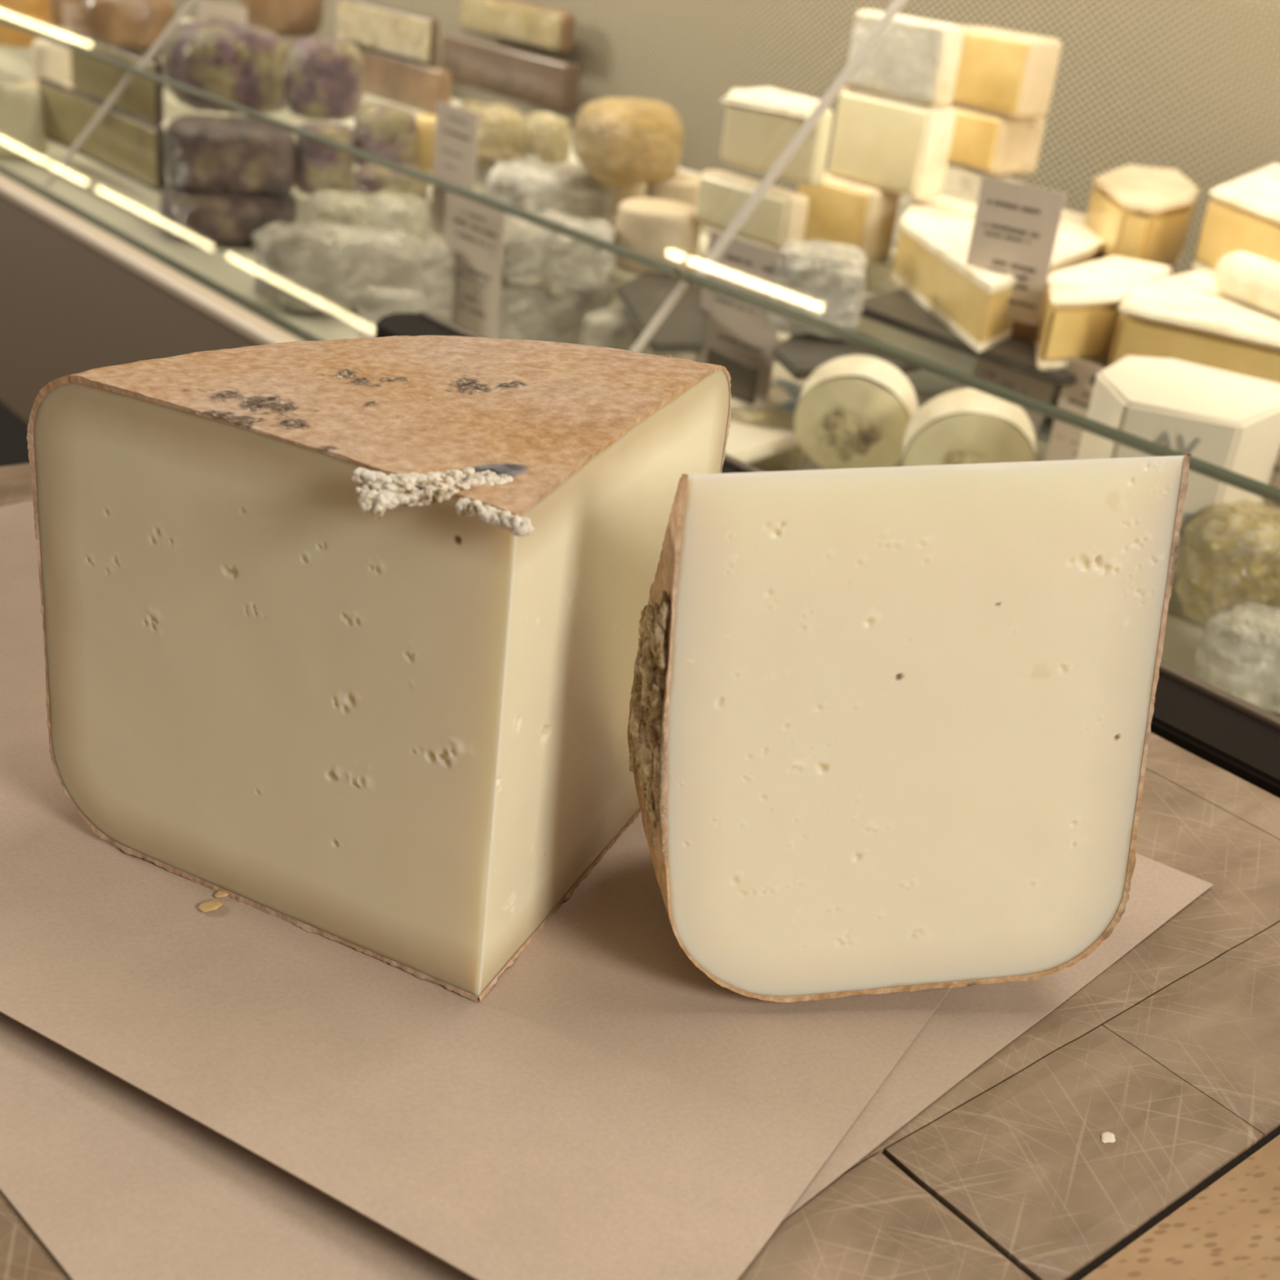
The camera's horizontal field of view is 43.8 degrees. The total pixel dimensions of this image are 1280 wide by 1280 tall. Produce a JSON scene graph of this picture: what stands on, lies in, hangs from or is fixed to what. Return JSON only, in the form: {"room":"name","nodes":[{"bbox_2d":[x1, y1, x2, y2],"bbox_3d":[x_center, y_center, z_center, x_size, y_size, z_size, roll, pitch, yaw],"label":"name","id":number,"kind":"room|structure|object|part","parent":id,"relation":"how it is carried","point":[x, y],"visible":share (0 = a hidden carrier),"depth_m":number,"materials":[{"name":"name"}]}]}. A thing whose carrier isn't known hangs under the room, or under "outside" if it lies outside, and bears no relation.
{"room":"food shop","nodes":[
{"label":"food shop","id":0,"kind":"room"},
{"bbox_2d":[1084,164,1199,269],"bbox_3d":[0.353,-0.300,1.129,0.071,0.048,0.217,16,27,18],"label":"cheese wedge","id":1,"kind":"object","parent":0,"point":[1138,212],"visible":0.81,"depth_m":1.07,"materials":[{"name":"yellow food"}]},
{"bbox_3d":[-1.622,-0.257,2.804,7.000,0.050,12.000,-14,33,-37],"label":"floor","id":2,"kind":"structure","parent":0,"visible":0},
{"bbox_2d":[0,0,1279,798],"bbox_3d":[-0.458,-0.628,1.960,1.084,1.587,5.500,-14,33,-37],"label":"display case","id":3,"kind":"object","parent":2,"relation":"on","point":[91,277],"visible":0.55,"depth_m":1.29,"materials":[{"name":"brown"}]},
{"bbox_2d":[0,84,48,158],"bbox_3d":[-0.630,-0.520,1.593,0.069,0.069,0.031,-3,27,-20],"label":"cheese","id":4,"kind":"object","parent":3,"relation":"on","point":[22,126],"visible":1,"depth_m":1.58,"materials":[{"name":"beige food"}]},
{"bbox_2d":[0,0,53,48],"bbox_3d":[-0.745,-0.742,1.879,0.095,0.075,0.086,-2,27,-19],"label":"cheese","id":5,"kind":"object","parent":3,"relation":"on","point":[37,15],"visible":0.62,"depth_m":1.86,"materials":[{"name":"food"}]},
{"bbox_2d":[15,80,73,88],"bbox_3d":[-0.626,-0.580,1.711,0.089,0.033,0.082,-2,27,-17],"label":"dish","id":6,"kind":"object","parent":3,"relation":"on","point":[33,83],"visible":0.09,"depth_m":1.70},
{"bbox_2d":[31,38,71,83],"bbox_3d":[-0.669,-0.657,1.817,0.049,0.055,0.044,-2,27,-18],"label":"cheese","id":7,"kind":"object","parent":3,"relation":"on","point":[51,60],"visible":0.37,"depth_m":1.80,"materials":[{"name":"beige food"}]},
{"bbox_3d":[-1.457,-1.056,2.416,0.088,0.101,3.096,-14,33,-37],"label":"glass pane","id":8,"kind":"part","parent":3,"relation":"part of","materials":[{"name":"grey"}]},
{"bbox_2d":[51,0,79,29],"bbox_3d":[-0.746,-0.804,2.006,0.084,0.058,0.076,-1,27,-17],"label":"cheese","id":9,"kind":"object","parent":3,"relation":"on","point":[56,5],"visible":0.19,"depth_m":1.98,"materials":[{"name":"brown food"}]},
{"bbox_2d":[62,1,84,41],"bbox_3d":[-0.670,-0.735,1.914,0.075,0.053,0.001,22,29,29],"label":"price label","id":10,"kind":"object","parent":3,"relation":"on","point":[72,15],"visible":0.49,"depth_m":1.92,"materials":[{"name":"beige paper"}]},
{"bbox_2d":[38,77,166,192],"bbox_3d":[-0.513,-0.481,1.506,0.008,0.057,0.284,-14,33,-37],"label":"cheese block","id":11,"kind":"object","parent":3,"relation":"on","point":[133,146],"visible":0.94,"depth_m":1.48,"materials":[{"name":"beige food"}]},
{"bbox_2d":[69,31,164,124],"bbox_3d":[-0.509,-0.547,1.542,0.009,0.057,0.207,-14,33,-37],"label":"cheese block","id":12,"kind":"object","parent":11,"relation":"on","point":[143,97],"visible":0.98,"depth_m":1.53,"materials":[{"name":"beige food"}]},
{"bbox_3d":[-0.810,-0.460,1.730,0.030,0.208,5.500,-14,33,-37],"label":"panel","id":13,"kind":"part","parent":3,"relation":"part of","materials":[{"name":"brown"}]},
{"bbox_2d":[117,44,163,58],"bbox_3d":[-0.602,-0.707,1.884,0.075,0.033,0.068,-4,27,-21],"label":"cheese","id":14,"kind":"object","parent":3,"relation":"on","point":[159,53],"visible":0.13,"depth_m":1.86,"materials":[{"name":"brown food"}]},
{"bbox_2d":[80,0,176,48],"bbox_3d":[-0.590,-0.717,1.835,0.105,0.059,0.097,-3,27,-20],"label":"cheese","id":15,"kind":"object","parent":14,"relation":"on","point":[139,24],"visible":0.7,"depth_m":1.80,"materials":[{"name":"brown food"}]},
{"bbox_3d":[-0.808,-0.556,1.675,0.020,0.010,5.500,-14,33,-37],"label":"lip trim","id":16,"kind":"part","parent":3,"relation":"part of","materials":[{"name":"gold metal"}]},
{"bbox_2d":[197,0,246,25],"bbox_3d":[-0.471,-0.694,1.791,0.072,0.044,0.001,19,28,25],"label":"price label","id":17,"kind":"object","parent":3,"relation":"on","point":[207,11],"visible":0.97,"depth_m":1.79,"materials":[{"name":"beige paper"}]},
{"bbox_2d":[163,21,288,115],"bbox_3d":[-0.400,-0.553,1.542,0.120,0.083,0.107,0,26,-14],"label":"cheese","id":18,"kind":"object","parent":3,"relation":"on","point":[243,65],"visible":0.84,"depth_m":1.50,"materials":[{"name":"purple food"}]},
{"bbox_2d":[159,182,297,244],"bbox_3d":[-0.358,-0.375,1.385,0.117,0.045,0.104,-2,27,-18],"label":"cheese","id":19,"kind":"object","parent":3,"relation":"on","point":[209,217],"visible":0.65,"depth_m":1.34,"materials":[{"name":"purple food"}]},
{"bbox_2d":[164,114,296,195],"bbox_3d":[-0.352,-0.418,1.371,0.109,0.058,0.098,1,26,-13],"label":"cheese","id":20,"kind":"object","parent":19,"relation":"on","point":[227,154],"visible":0.95,"depth_m":1.33,"materials":[{"name":"food"}]},
{"bbox_2d":[240,0,323,37],"bbox_3d":[-0.450,-0.799,1.996,0.104,0.078,0.094,2,26,-11],"label":"cheese","id":21,"kind":"object","parent":3,"relation":"on","point":[284,18],"visible":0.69,"depth_m":1.96,"materials":[{"name":"brown food"}]},
{"bbox_2d":[283,35,364,121],"bbox_3d":[-0.295,-0.525,1.488,0.074,0.076,0.065,1,26,-11],"label":"cheese","id":22,"kind":"object","parent":3,"relation":"on","point":[324,81],"visible":1,"depth_m":1.46,"materials":[{"name":"purple food"}]},
{"bbox_2d":[295,122,355,195],"bbox_3d":[-0.275,-0.420,1.391,0.052,0.060,0.048,1,26,-11],"label":"cheese","id":23,"kind":"object","parent":3,"relation":"on","point":[318,166],"visible":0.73,"depth_m":1.37,"materials":[{"name":"beige food"}]},
{"bbox_2d":[251,222,426,314],"bbox_3d":[-0.226,-0.279,1.198,0.131,0.062,0.055,1,26,-12],"label":"cheese","id":24,"kind":"object","parent":3,"relation":"on","point":[309,268],"visible":0.8,"depth_m":1.18,"materials":[{"name":"white food"}]},
{"bbox_3d":[-0.250,-0.297,1.127,0.088,0.101,0.741,-14,33,-37],"label":"glass pane","id":25,"kind":"part","parent":3,"relation":"part of","materials":[{"name":"grey"}]},
{"bbox_2d":[306,189,430,246],"bbox_3d":[-0.217,-0.330,1.271,0.100,0.052,0.068,2,26,-10],"label":"cheese","id":26,"kind":"object","parent":3,"relation":"on","point":[385,210],"visible":0.48,"depth_m":1.24,"materials":[{"name":"white food"}]},
{"bbox_2d":[355,162,427,202],"bbox_3d":[-0.205,-0.375,1.314,0.059,0.033,0.055,3,26,-9],"label":"cheese","id":27,"kind":"object","parent":26,"relation":"on","point":[371,177],"visible":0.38,"depth_m":1.29,"materials":[{"name":"beige food"}]},
{"bbox_2d":[353,102,417,167],"bbox_3d":[-0.223,-0.440,1.397,0.056,0.058,0.051,1,26,-11],"label":"cheese","id":28,"kind":"object","parent":3,"relation":"on","point":[389,132],"visible":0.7,"depth_m":1.37,"materials":[{"name":"beige food"}]},
{"bbox_2d":[355,285,428,337],"bbox_3d":[-0.172,-0.221,1.108,0.052,0.047,0.035,4,25,-5],"label":"cheese","id":29,"kind":"object","parent":3,"relation":"on","point":[374,303],"visible":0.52,"depth_m":1.09,"materials":[{"name":"white food"}]},
{"bbox_2d":[355,46,452,115],"bbox_3d":[-0.259,-0.582,1.645,0.012,0.044,0.218,-14,33,-37],"label":"cheese block","id":30,"kind":"object","parent":3,"relation":"on","point":[418,86],"visible":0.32,"depth_m":1.61,"materials":[{"name":"brown food"}]},
{"bbox_2d":[336,0,439,66],"bbox_3d":[-0.261,-0.626,1.632,0.016,0.046,0.187,-14,33,-37],"label":"cheese block","id":31,"kind":"object","parent":30,"relation":"on","point":[411,37],"visible":0.98,"depth_m":1.61,"materials":[{"name":"beige food"}]},
{"bbox_2d":[414,114,435,172],"bbox_3d":[-0.188,-0.442,1.414,0.036,0.048,0.032,3,26,-9],"label":"cheese","id":32,"kind":"object","parent":3,"relation":"on","point":[426,123],"visible":0.42,"depth_m":1.40,"materials":[{"name":"yellow food"}]},
{"bbox_2d":[411,243,455,323],"bbox_3d":[-0.149,-0.250,1.146,0.032,0.071,0.023,3,26,-7],"label":"cheese","id":33,"kind":"object","parent":3,"relation":"on","point":[434,271],"visible":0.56,"depth_m":1.13,"materials":[{"name":"white food"}]},
{"bbox_2d":[431,100,479,224],"bbox_3d":[-0.152,-0.386,1.301,0.001,0.096,0.064,-13,32,-35],"label":"price label","id":34,"kind":"object","parent":3,"relation":"on","point":[456,130],"visible":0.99,"depth_m":1.30,"materials":[{"name":"beige paper"}]},
{"bbox_2d":[444,191,505,337],"bbox_3d":[-0.120,-0.261,1.131,0.001,0.109,0.075,-13,32,-36],"label":"price label","id":35,"kind":"object","parent":3,"relation":"on","point":[472,228],"visible":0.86,"depth_m":1.12,"materials":[{"name":"beige paper"}]},
{"bbox_2d":[475,153,541,186],"bbox_3d":[-0.113,-0.400,1.346,0.059,0.034,0.051,6,25,-1],"label":"cheese","id":36,"kind":"object","parent":3,"relation":"on","point":[481,175],"visible":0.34,"depth_m":1.33,"materials":[{"name":"beige food"}]},
{"bbox_2d":[457,100,528,168],"bbox_3d":[-0.127,-0.422,1.333,0.066,0.052,0.057,4,25,-5],"label":"cheese","id":37,"kind":"object","parent":36,"relation":"on","point":[503,129],"visible":0.62,"depth_m":1.31,"materials":[{"name":"beige food"}]},
{"bbox_2d":[441,33,580,113],"bbox_3d":[-0.147,-0.634,1.775,0.020,0.050,0.241,-14,33,-37],"label":"cheese block","id":38,"kind":"object","parent":3,"relation":"on","point":[544,82],"visible":0.9,"depth_m":1.75,"materials":[{"name":"brown food"}]},
{"bbox_2d":[460,0,574,54],"bbox_3d":[-0.142,-0.706,1.817,0.024,0.045,0.201,-14,33,-37],"label":"cheese block","id":39,"kind":"object","parent":38,"relation":"on","point":[549,29],"visible":1,"depth_m":1.79,"materials":[{"name":"beige food"}]},
{"bbox_2d":[475,279,614,344],"bbox_3d":[-0.070,-0.239,1.150,0.103,0.065,0.051,4,25,-6],"label":"cheese","id":40,"kind":"object","parent":3,"relation":"on","point":[525,313],"visible":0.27,"depth_m":1.13,"materials":[{"name":"grey food"}]},
{"bbox_2d":[490,210,616,293],"bbox_3d":[-0.062,-0.277,1.130,0.093,0.048,0.075,6,25,-1],"label":"cheese","id":41,"kind":"object","parent":40,"relation":"on","point":[537,256],"visible":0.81,"depth_m":1.10,"materials":[{"name":"white food"}]},
{"bbox_2d":[542,285,568,297],"bbox_3d":[-0.076,-0.267,1.134,0.014,0.028,0.076,-14,33,-37],"label":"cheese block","id":42,"kind":"object","parent":40,"relation":"on","point":[557,291],"visible":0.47,"depth_m":1.11,"materials":[{"name":"grey food"}]},
{"bbox_2d":[523,111,572,163],"bbox_3d":[-0.084,-0.426,1.357,0.051,0.049,0.048,5,25,-4],"label":"cheese","id":43,"kind":"object","parent":3,"relation":"on","point":[548,137],"visible":0.61,"depth_m":1.34,"materials":[{"name":"beige food"}]},
{"bbox_2d":[482,160,616,223],"bbox_3d":[-0.072,-0.346,1.256,0.106,0.056,0.084,2,26,-9],"label":"cheese","id":44,"kind":"object","parent":3,"relation":"on","point":[537,187],"visible":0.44,"depth_m":1.22,"materials":[{"name":"grey food"}]},
{"bbox_2d":[572,96,684,188],"bbox_3d":[-0.008,-0.379,1.209,0.086,0.066,0.076,2,26,-9],"label":"cheese","id":45,"kind":"object","parent":44,"relation":"on","point":[619,142],"visible":0.99,"depth_m":1.18,"materials":[{"name":"yellow food"}]},
{"bbox_2d":[578,307,648,353],"bbox_3d":[-0.017,-0.206,1.079,0.048,0.035,0.037,5,25,-5],"label":"cheese","id":46,"kind":"object","parent":3,"relation":"on","point":[608,327],"visible":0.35,"depth_m":1.06,"materials":[{"name":"grey food"}]},
{"bbox_2d":[611,184,644,217],"bbox_3d":[-0.025,-0.362,1.285,0.058,0.033,0.058,-14,33,-37],"label":"cheese","id":47,"kind":"object","parent":3,"relation":"on","point":[620,194],"visible":0.06,"depth_m":1.26,"materials":[{"name":"beige food"}]},
{"bbox_2d":[616,271,706,353],"bbox_3d":[0.014,-0.229,1.068,0.062,0.006,0.260,7,25,0],"label":"slate board","id":48,"kind":"object","parent":3,"relation":"on","point":[683,330],"visible":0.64,"depth_m":1.03,"materials":[{"name":"grey stone"}]},
{"bbox_2d":[615,197,701,275],"bbox_3d":[0.013,-0.290,1.146,0.061,0.048,0.061,-14,33,-37],"label":"cheese","id":49,"kind":"object","parent":48,"relation":"on","point":[668,231],"visible":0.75,"depth_m":1.12,"materials":[{"name":"beige food"}]},
{"bbox_2d":[695,169,808,249],"bbox_3d":[0.075,-0.294,1.088,0.022,0.037,0.094,-14,33,-37],"label":"cheese block","id":50,"kind":"object","parent":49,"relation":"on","point":[780,217],"visible":0.77,"depth_m":1.07,"materials":[{"name":"beige food"}]},
{"bbox_2d":[720,88,832,186],"bbox_3d":[0.094,-0.351,1.108,0.016,0.051,0.096,-14,33,-37],"label":"cheese block","id":51,"kind":"object","parent":50,"relation":"on","point":[755,141],"visible":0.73,"depth_m":1.10,"materials":[{"name":"beige food"}]},
{"bbox_2d":[720,86,820,121],"bbox_3d":[0.089,-0.354,1.048,0.062,0.006,0.123,11,26,8],"label":"crust","id":52,"kind":"object","parent":51,"relation":"on","point":[768,100],"visible":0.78,"depth_m":1.02,"materials":[{"name":"white food"}]},
{"bbox_2d":[644,172,700,208],"bbox_3d":[0.029,-0.346,1.225,0.050,0.024,0.050,-14,33,-37],"label":"cheese","id":53,"kind":"object","parent":3,"relation":"on","point":[683,188],"visible":0.46,"depth_m":1.20,"materials":[{"name":"beige food"}]},
{"bbox_3d":[-0.268,-0.900,1.978,0.020,0.900,5.500,-14,33,-37],"label":"panel","id":54,"kind":"part","parent":3,"relation":"part of","materials":[{"name":"metal"}]},
{"bbox_2d":[646,346,807,462],"bbox_3d":[0.044,-0.158,1.024,0.191,0.009,0.222,-14,33,-37],"label":"cheese","id":55,"kind":"object","parent":3,"relation":"on","point":[746,443],"visible":0.19,"depth_m":0.96,"materials":[{"name":"beige food"}]},
{"bbox_2d":[706,347,759,404],"bbox_3d":[0.058,-0.168,1.012,0.003,0.024,0.048,-14,33,-37],"label":"label holder","id":56,"kind":"object","parent":55,"relation":"on","point":[744,375],"visible":0.71,"depth_m":1.00,"materials":[{"name":"brown"}]},
{"bbox_2d":[693,230,789,397],"bbox_3d":[0.064,-0.210,1.021,0.001,0.092,0.068,-17,34,-41],"label":"price label","id":57,"kind":"object","parent":55,"relation":"on","point":[735,328],"visible":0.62,"depth_m":1.02,"materials":[{"name":"beige paper"}]},
{"bbox_2d":[730,405,809,471],"bbox_3d":[0.078,-0.124,0.980,0.057,0.036,0.034,7,25,1],"label":"cheese","id":58,"kind":"object","parent":3,"relation":"on","point":[767,417],"visible":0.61,"depth_m":0.97,"materials":[{"name":"beige food"}]},
{"bbox_3d":[0.244,0.100,0.439,0.036,0.072,1.203,-14,33,-37],"label":"bumper rail","id":59,"kind":"part","parent":3,"relation":"part of","materials":[{"name":"brown metal"}]},
{"bbox_2d":[772,332,921,379],"bbox_3d":[0.120,-0.174,0.980,0.103,0.006,0.081,-9,29,-29],"label":"slate board","id":60,"kind":"object","parent":3,"relation":"on","point":[801,355],"visible":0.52,"depth_m":0.97,"materials":[{"name":"grey stone"}]},
{"bbox_2d":[764,239,866,339],"bbox_3d":[0.113,-0.222,1.006,0.061,0.056,0.049,10,26,7],"label":"cheese","id":61,"kind":"object","parent":60,"relation":"on","point":[825,281],"visible":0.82,"depth_m":0.99,"materials":[{"name":"white food"}]},
{"bbox_2d":[797,169,900,261],"bbox_3d":[0.151,-0.315,1.179,0.034,0.052,0.077,-14,33,-37],"label":"cheese block","id":62,"kind":"object","parent":3,"relation":"on","point":[842,211],"visible":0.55,"depth_m":1.16,"materials":[{"name":"yellow food"}]},
{"bbox_2d":[828,87,956,198],"bbox_3d":[0.180,-0.357,1.141,0.031,0.062,0.091,-14,33,-37],"label":"cheese block","id":63,"kind":"object","parent":62,"relation":"on","point":[900,146],"visible":0.94,"depth_m":1.12,"materials":[{"name":"beige food"}]},
{"bbox_2d":[845,9,964,106],"bbox_3d":[0.184,-0.408,1.113,0.023,0.053,0.089,-14,33,-37],"label":"cheese block","id":64,"kind":"object","parent":63,"relation":"on","point":[914,60],"visible":0.94,"depth_m":1.09,"materials":[{"name":"white food"}]},
{"bbox_2d":[794,355,917,469],"bbox_3d":[0.124,-0.128,0.909,0.069,0.071,0.051,10,26,8],"label":"cheese","id":65,"kind":"object","parent":3,"relation":"on","point":[853,411],"visible":0.94,"depth_m":0.89,"materials":[{"name":"beige food"}]},
{"bbox_2d":[892,162,1025,245],"bbox_3d":[0.238,-0.329,1.209,0.053,0.069,0.086,-14,33,-37],"label":"cheese block","id":66,"kind":"object","parent":3,"relation":"on","point":[963,184],"visible":0.16,"depth_m":1.17,"materials":[{"name":"beige food"}]},
{"bbox_2d":[947,103,1045,173],"bbox_3d":[0.255,-0.371,1.175,0.053,0.041,0.067,-14,33,-37],"label":"cheese block","id":67,"kind":"object","parent":66,"relation":"on","point":[992,143],"visible":0.68,"depth_m":1.15,"materials":[{"name":"beige food"}]},
{"bbox_2d":[951,26,1062,118],"bbox_3d":[0.260,-0.408,1.143,0.037,0.054,0.072,-14,33,-37],"label":"cheese block","id":68,"kind":"object","parent":67,"relation":"on","point":[1011,73],"visible":0.88,"depth_m":1.12,"materials":[{"name":"yellow food"}]},
{"bbox_2d":[902,388,1035,466],"bbox_3d":[0.178,-0.100,0.861,0.071,0.074,0.054,8,25,4],"label":"cheese","id":69,"kind":"object","parent":3,"relation":"on","point":[965,425],"visible":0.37,"depth_m":0.84,"materials":[{"name":"beige food"}]},
{"bbox_3d":[0.458,0.148,0.371,0.088,0.101,1.505,-14,33,-37],"label":"glass pane","id":70,"kind":"part","parent":3,"relation":"part of","materials":[{"name":"grey"}]},
{"bbox_2d":[860,288,1107,386],"bbox_3d":[0.340,-0.178,0.992,0.286,0.006,0.368,-14,33,-37],"label":"slate board","id":71,"kind":"object","parent":3,"relation":"on","point":[897,309],"visible":0.27,"depth_m":0.96,"materials":[{"name":"grey stone"}]},
{"bbox_2d":[891,195,1103,352],"bbox_3d":[0.256,-0.263,1.095,0.155,0.040,0.406,12,26,10],"label":"cheese wedge","id":72,"kind":"object","parent":71,"relation":"on","point":[930,265],"visible":0.62,"depth_m":1.01,"materials":[{"name":"yellow food"}]},
{"bbox_2d":[965,176,1066,325],"bbox_3d":[0.218,-0.229,0.937,0.052,0.077,0.001,22,29,29],"label":"price label","id":73,"kind":"object","parent":72,"relation":"on","point":[1015,228],"visible":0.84,"depth_m":0.93,"materials":[{"name":"beige paper"}]},
{"bbox_2d":[1011,316,1039,345],"bbox_3d":[0.221,-0.200,0.984,0.015,0.015,0.080,-14,33,-37],"label":"label holder","id":74,"kind":"object","parent":71,"relation":"on","point":[1028,333],"visible":0.29,"depth_m":0.96,"materials":[{"name":"brown wood"}]},
{"bbox_2d":[1035,255,1172,370],"bbox_3d":[0.273,-0.199,0.963,0.053,0.042,0.175,19,28,24],"label":"cheese wedge","id":75,"kind":"object","parent":71,"relation":"on","point":[1080,314],"visible":0.8,"depth_m":0.92,"materials":[{"name":"yellow food"}]},
{"bbox_2d":[1106,267,1279,383],"bbox_3d":[0.382,-0.186,0.960,0.158,0.044,0.266,17,27,20],"label":"cheese wedge","id":76,"kind":"object","parent":71,"relation":"on","point":[1183,317],"visible":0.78,"depth_m":0.88,"materials":[{"name":"yellow food"}]},
{"bbox_2d":[1191,163,1279,271],"bbox_3d":[0.417,-0.274,1.056,0.104,0.051,0.282,9,25,5],"label":"cheese wedge","id":77,"kind":"object","parent":76,"relation":"on","point":[1243,215],"visible":0.8,"depth_m":0.99,"materials":[{"name":"yellow food"}]},
{"bbox_2d":[1213,250,1279,317],"bbox_3d":[0.361,-0.199,0.901,0.027,0.027,0.088,-4,27,-21],"label":"log","id":78,"kind":"object","parent":76,"relation":"on","point":[1250,279],"visible":1,"depth_m":0.91,"materials":[{"name":"beige food"}]},
{"bbox_2d":[966,358,1056,431],"bbox_3d":[0.230,-0.158,0.984,0.013,0.039,0.062,-13,32,-35],"label":"price label","id":79,"kind":"object","parent":3,"relation":"on","point":[1015,381],"visible":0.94,"depth_m":0.98,"materials":[{"name":"beige paper"}]},
{"bbox_2d":[1044,355,1106,460],"bbox_3d":[0.256,-0.115,0.904,0.003,0.080,0.055,-13,32,-35],"label":"price label","id":80,"kind":"object","parent":3,"relation":"on","point":[1065,439],"visible":0.23,"depth_m":0.91,"materials":[{"name":"beige paper"}]},
{"bbox_2d":[1076,355,1279,576],"bbox_3d":[0.269,-0.088,0.799,0.093,0.080,0.109,20,28,26],"label":"cheese block","id":81,"kind":"object","parent":3,"relation":"on","point":[1228,420],"visible":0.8,"depth_m":0.76,"materials":[{"name":"beige food"}]},
{"bbox_2d":[1175,499,1279,626],"bbox_3d":[0.296,-0.032,0.758,0.080,0.065,0.065,17,27,21],"label":"cheese","id":82,"kind":"object","parent":3,"relation":"on","point":[1230,552],"visible":0.7,"depth_m":0.74,"materials":[{"name":"yellow food"}]},
{"bbox_2d":[1195,601,1279,714],"bbox_3d":[0.298,0.010,0.738,0.075,0.050,0.044,17,27,21],"label":"cheese","id":83,"kind":"object","parent":3,"relation":"on","point":[1237,653],"visible":0.76,"depth_m":0.73,"materials":[{"name":"white food"}]},
{"bbox_2d":[1263,451,1279,510],"bbox_3d":[0.322,-0.070,0.796,0.001,0.062,0.053,-8,29,-28],"label":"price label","id":84,"kind":"object","parent":3,"relation":"on","point":[1275,481],"visible":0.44,"depth_m":0.80,"materials":[{"name":"beige paper"}]},
{"bbox_2d":[0,462,1279,1279],"bbox_3d":[-0.168,0.500,0.469,0.713,0.900,0.686,-14,33,-37],"label":"table","id":85,"kind":"object","parent":2,"relation":"on","point":[1171,1051],"visible":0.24,"depth_m":0.32,"materials":[{"name":"brown wood"}]},
{"bbox_2d":[0,500,1213,1279],"bbox_3d":[-0.086,0.026,0.431,0.386,0.001,0.280,27,32,37],"label":"paper","id":86,"kind":"object","parent":85,"relation":"on","point":[117,1182],"visible":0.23,"depth_m":0.29,"materials":[{"name":"beige paper"}]},
{"bbox_2d":[0,511,951,1279],"bbox_3d":[-0.089,0.031,0.410,0.356,0.006,0.235,18,28,23],"label":"paper","id":87,"kind":"object","parent":86,"relation":"on","point":[609,1108],"visible":0.32,"depth_m":0.32,"materials":[{"name":"beige paper"}]},
{"bbox_2d":[198,899,222,911],"bbox_3d":[-0.096,0.059,0.354,0.005,0.001,0.004,-14,33,-37],"label":"crumb","id":88,"kind":"object","parent":87,"relation":"on","point":[208,906],"visible":1,"depth_m":0.35,"materials":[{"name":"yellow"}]},
{"bbox_2d":[214,890,227,897],"bbox_3d":[-0.095,0.057,0.359,0.004,0.001,0.003,-14,33,-37],"label":"crumb","id":89,"kind":"object","parent":87,"relation":"on","point":[220,894],"visible":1,"depth_m":0.36,"materials":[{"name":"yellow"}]},
{"bbox_2d":[26,335,731,1002],"bbox_3d":[-0.062,-0.009,0.372,0.124,0.116,0.130,14,26,16],"label":"cheese wedge","id":90,"kind":"object","parent":87,"relation":"on","point":[340,637],"visible":0.95,"depth_m":0.33,"materials":[{"name":"beige food"}]},
{"bbox_3d":[-0.036,-0.025,0.290,0.030,0.006,0.028,-1,26,-15],"label":"torn rind mould","id":91,"kind":"part","parent":90,"relation":"part of","materials":[{"name":"white food"}]},
{"bbox_2d":[626,453,1191,1002],"bbox_3d":[0.050,0.008,0.348,0.113,0.124,0.067,1,26,-11],"label":"cheese wedge","id":92,"kind":"object","parent":87,"relation":"on","point":[889,728],"visible":1,"depth_m":0.32,"materials":[{"name":"beige food"}]},
{"bbox_2d":[1101,1131,1115,1143],"bbox_3d":[0.095,0.101,0.321,0.004,0.001,0.003,-14,33,-37],"label":"crumb","id":93,"kind":"object","parent":85,"relation":"on","point":[1107,1136],"visible":1,"depth_m":0.32,"materials":[{"name":"beige food"}]}
]}

